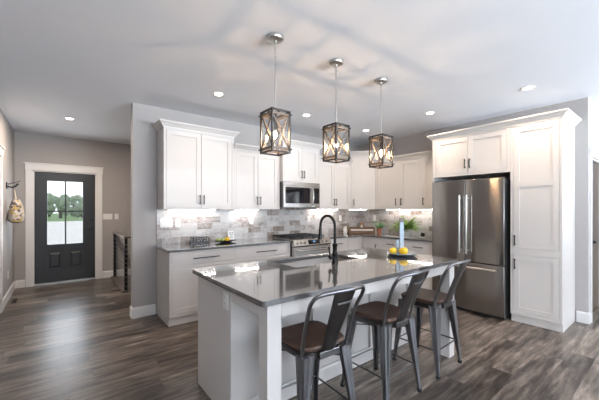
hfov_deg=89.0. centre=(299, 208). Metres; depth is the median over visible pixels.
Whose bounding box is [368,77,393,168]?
pendant light
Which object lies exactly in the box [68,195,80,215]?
tree
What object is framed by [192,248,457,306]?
island countertop
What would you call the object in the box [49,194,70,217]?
tree
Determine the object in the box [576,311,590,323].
baseboard
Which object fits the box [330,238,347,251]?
base cabinet
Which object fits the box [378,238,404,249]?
base cabinet
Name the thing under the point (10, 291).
baseboard
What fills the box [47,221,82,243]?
gravel drive
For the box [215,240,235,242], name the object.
serving plate
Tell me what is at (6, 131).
wall
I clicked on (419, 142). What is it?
wall
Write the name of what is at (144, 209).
wall
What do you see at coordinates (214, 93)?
recessed light
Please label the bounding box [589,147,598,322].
trim
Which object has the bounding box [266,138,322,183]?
upper cabinet
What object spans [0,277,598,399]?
floor
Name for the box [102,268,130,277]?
baseboard
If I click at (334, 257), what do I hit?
faucet
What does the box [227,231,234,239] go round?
framed card
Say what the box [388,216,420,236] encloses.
potted fern
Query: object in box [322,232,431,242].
countertop
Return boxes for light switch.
[103,214,111,219]
[160,219,172,227]
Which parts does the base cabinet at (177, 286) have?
door, drawer, door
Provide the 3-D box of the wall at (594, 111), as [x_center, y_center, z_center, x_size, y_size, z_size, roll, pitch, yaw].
[4.680,0.025,4.697,2.840,2.750,0.120,0,0,-38]
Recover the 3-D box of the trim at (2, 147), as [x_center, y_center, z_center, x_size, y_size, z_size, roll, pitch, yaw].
[-3.701,0.285,3.720,0.042,2.230,1.160,0,0,-38]
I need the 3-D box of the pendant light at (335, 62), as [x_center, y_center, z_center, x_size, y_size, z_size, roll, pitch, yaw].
[0.337,-0.891,2.801,0.197,0.918,0.197,0,0,-38]
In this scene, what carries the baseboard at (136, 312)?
attached to the wall at (144, 209)
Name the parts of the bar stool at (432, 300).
leg, foot rail, leg, seat, leg, foot rail, frame, leg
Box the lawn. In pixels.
[47,213,82,221]
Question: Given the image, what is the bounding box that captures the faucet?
[318,214,338,263]
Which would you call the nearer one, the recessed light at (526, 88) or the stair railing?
the recessed light at (526, 88)
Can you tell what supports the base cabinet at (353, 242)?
on the floor
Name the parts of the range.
oven door, control panel, oven handle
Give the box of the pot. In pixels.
[404,229,410,236]
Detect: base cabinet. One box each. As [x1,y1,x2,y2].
[157,247,237,326]
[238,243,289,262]
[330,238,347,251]
[348,236,377,249]
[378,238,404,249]
[405,240,431,289]
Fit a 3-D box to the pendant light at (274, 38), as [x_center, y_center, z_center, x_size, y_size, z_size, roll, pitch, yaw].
[-0.191,-0.891,2.401,0.197,0.918,0.197,0,0,-38]
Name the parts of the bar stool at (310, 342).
foot rail, leg, seat, leg, foot rail, frame, leg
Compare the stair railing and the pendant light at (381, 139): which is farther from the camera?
the stair railing
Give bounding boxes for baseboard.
[3,281,14,308]
[15,280,24,288]
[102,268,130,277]
[130,304,155,318]
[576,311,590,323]
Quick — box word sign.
[189,236,209,243]
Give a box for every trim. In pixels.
[0,143,4,312]
[23,162,103,286]
[111,276,127,292]
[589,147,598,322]
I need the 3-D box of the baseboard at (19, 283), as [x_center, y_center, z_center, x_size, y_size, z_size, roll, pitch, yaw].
[-4.926,1.333,5.380,0.125,0.135,0.015,0,0,-38]
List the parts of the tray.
post, dish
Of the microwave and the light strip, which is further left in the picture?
the microwave
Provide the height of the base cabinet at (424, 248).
0.884 m
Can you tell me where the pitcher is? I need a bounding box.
[343,226,346,233]
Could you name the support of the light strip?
attached to the upper cabinet at (398, 186)
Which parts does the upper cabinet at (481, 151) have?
panel, door, crown molding, door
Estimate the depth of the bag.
4.59 m
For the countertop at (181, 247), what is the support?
on the base cabinet at (177, 286)
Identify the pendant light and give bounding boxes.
[258,32,291,155]
[321,58,350,162]
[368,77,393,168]
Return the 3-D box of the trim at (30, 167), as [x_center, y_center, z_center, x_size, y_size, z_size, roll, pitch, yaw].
[-4.440,0.288,5.806,1.202,2.223,0.142,0,0,-38]
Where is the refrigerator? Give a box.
[432,177,510,319]
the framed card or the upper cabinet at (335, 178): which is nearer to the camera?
the framed card
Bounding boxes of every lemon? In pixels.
[389,247,396,253]
[399,247,407,253]
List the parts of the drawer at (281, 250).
door, drawer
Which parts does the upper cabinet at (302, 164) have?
door, crown molding, frame, door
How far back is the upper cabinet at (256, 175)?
4.61 m
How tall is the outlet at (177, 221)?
0.115 m
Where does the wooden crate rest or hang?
on the countertop at (330, 235)
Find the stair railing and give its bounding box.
[113,232,130,290]
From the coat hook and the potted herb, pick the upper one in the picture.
the coat hook
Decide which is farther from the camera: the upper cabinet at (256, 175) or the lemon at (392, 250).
the upper cabinet at (256, 175)
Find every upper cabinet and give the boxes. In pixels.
[152,119,239,209]
[234,143,279,208]
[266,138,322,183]
[305,155,352,208]
[339,150,384,208]
[373,152,420,208]
[419,150,432,208]
[427,120,509,181]
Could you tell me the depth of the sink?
3.10 m
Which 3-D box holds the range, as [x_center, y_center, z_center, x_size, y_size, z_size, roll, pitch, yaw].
[0.028,0.921,5.073,0.762,0.957,0.743,0,0,-38]
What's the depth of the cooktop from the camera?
4.90 m
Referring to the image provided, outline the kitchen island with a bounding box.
[192,248,457,399]
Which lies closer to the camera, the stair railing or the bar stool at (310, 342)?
the bar stool at (310, 342)
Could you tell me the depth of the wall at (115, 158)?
6.10 m
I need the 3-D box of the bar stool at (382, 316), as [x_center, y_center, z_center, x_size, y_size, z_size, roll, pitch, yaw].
[0.668,0.915,2.321,0.448,0.974,0.573,0,0,-38]
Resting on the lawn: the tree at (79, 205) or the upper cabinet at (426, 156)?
the tree at (79, 205)
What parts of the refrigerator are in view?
door, handle, handle, freezer drawer, handle, door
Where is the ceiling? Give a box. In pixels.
[0,0,598,145]
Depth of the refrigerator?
4.01 m
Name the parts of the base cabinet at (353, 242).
door, door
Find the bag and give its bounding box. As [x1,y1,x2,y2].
[7,189,24,222]
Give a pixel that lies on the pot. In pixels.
(406, 234)
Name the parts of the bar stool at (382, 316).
leg, foot rail, foot rail, leg, seat, leg, foot rail, foot rail, frame, leg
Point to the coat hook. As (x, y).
(7, 184)
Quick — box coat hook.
[6,181,19,188]
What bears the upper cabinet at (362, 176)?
attached to the wall at (419, 142)
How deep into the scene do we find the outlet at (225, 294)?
2.02 m
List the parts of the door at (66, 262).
raised panel, raised panel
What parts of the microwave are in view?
door, control panel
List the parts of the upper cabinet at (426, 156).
crown molding, door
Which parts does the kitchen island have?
corner post, baseboard, corner post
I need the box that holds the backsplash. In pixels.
[157,208,431,244]
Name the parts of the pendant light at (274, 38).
chain, rod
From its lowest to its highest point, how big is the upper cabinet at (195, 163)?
1.124 m
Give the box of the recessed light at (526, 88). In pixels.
[520,86,534,90]
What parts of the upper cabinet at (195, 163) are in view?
door, light strip, crown molding, door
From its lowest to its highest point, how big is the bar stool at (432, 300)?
0.974 m
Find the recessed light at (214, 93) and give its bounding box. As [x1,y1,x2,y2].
[213,92,223,95]
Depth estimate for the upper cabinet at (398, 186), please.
5.39 m
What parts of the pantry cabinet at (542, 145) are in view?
frame, door, door, crown molding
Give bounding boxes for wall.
[0,109,13,296]
[14,131,130,280]
[117,275,130,290]
[131,103,358,313]
[359,97,589,320]
[590,100,598,149]
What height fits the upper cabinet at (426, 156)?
0.945 m
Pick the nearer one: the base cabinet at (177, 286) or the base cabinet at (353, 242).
the base cabinet at (177, 286)
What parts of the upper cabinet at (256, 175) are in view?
door, crown molding, door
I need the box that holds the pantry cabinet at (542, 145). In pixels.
[509,108,581,332]
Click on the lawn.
(54, 217)
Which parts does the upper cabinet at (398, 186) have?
door, crown molding, door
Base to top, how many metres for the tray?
0.385 m
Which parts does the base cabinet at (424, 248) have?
drawer, door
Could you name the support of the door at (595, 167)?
in the wall at (594, 111)
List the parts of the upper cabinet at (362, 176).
crown molding, frame, door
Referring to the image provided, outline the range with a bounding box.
[270,233,330,256]
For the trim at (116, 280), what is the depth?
5.60 m
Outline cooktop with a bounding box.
[270,236,327,240]
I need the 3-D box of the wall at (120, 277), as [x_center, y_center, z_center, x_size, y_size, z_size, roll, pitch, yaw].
[-2.363,2.250,6.517,2.700,1.700,1.580,0,0,-38]
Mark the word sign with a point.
(203, 239)
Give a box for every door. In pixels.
[34,172,94,285]
[592,162,598,312]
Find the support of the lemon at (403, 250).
on the tray
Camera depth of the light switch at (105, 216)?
6.18 m
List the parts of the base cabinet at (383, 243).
drawer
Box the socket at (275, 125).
[273,114,276,129]
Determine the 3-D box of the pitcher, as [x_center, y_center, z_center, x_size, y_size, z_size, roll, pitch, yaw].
[0.878,0.412,5.921,0.102,0.145,0.084,0,0,-4]
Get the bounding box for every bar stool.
[281,285,364,399]
[340,269,429,399]
[392,259,470,379]
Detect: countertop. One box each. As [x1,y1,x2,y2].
[155,237,291,252]
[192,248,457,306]
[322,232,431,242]
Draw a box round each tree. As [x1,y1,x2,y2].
[47,193,55,216]
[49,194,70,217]
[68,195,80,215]
[75,197,82,217]
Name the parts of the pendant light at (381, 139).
chain, rod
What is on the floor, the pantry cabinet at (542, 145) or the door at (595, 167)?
the pantry cabinet at (542, 145)
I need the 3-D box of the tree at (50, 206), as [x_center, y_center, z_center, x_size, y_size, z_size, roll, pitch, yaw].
[-53.320,-0.770,64.974,2.355,5.041,2.746,0,0,-38]
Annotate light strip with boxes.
[386,209,431,209]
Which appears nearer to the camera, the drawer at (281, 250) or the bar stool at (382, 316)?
the bar stool at (382, 316)
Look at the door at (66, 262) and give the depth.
5.77 m
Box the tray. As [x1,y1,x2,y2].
[387,218,417,256]
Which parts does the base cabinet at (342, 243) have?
drawer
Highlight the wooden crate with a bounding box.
[348,227,374,233]
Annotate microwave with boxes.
[280,181,319,207]
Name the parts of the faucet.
handle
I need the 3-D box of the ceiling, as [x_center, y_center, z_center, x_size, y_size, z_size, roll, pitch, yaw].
[2.657,-1.410,2.571,8.887,0.120,14.020,0,0,-38]
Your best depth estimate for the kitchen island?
2.20 m
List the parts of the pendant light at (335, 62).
chain, rod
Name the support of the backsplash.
attached to the wall at (144, 209)
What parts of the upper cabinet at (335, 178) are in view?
door, frame, crown molding, door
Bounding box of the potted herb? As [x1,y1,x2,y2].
[373,222,386,233]
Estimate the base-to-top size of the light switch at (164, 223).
0.115 m
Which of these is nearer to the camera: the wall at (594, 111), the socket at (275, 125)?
the socket at (275, 125)
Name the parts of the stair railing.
post, handrail, post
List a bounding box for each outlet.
[175,219,180,226]
[223,291,227,309]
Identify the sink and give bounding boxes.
[279,257,349,266]

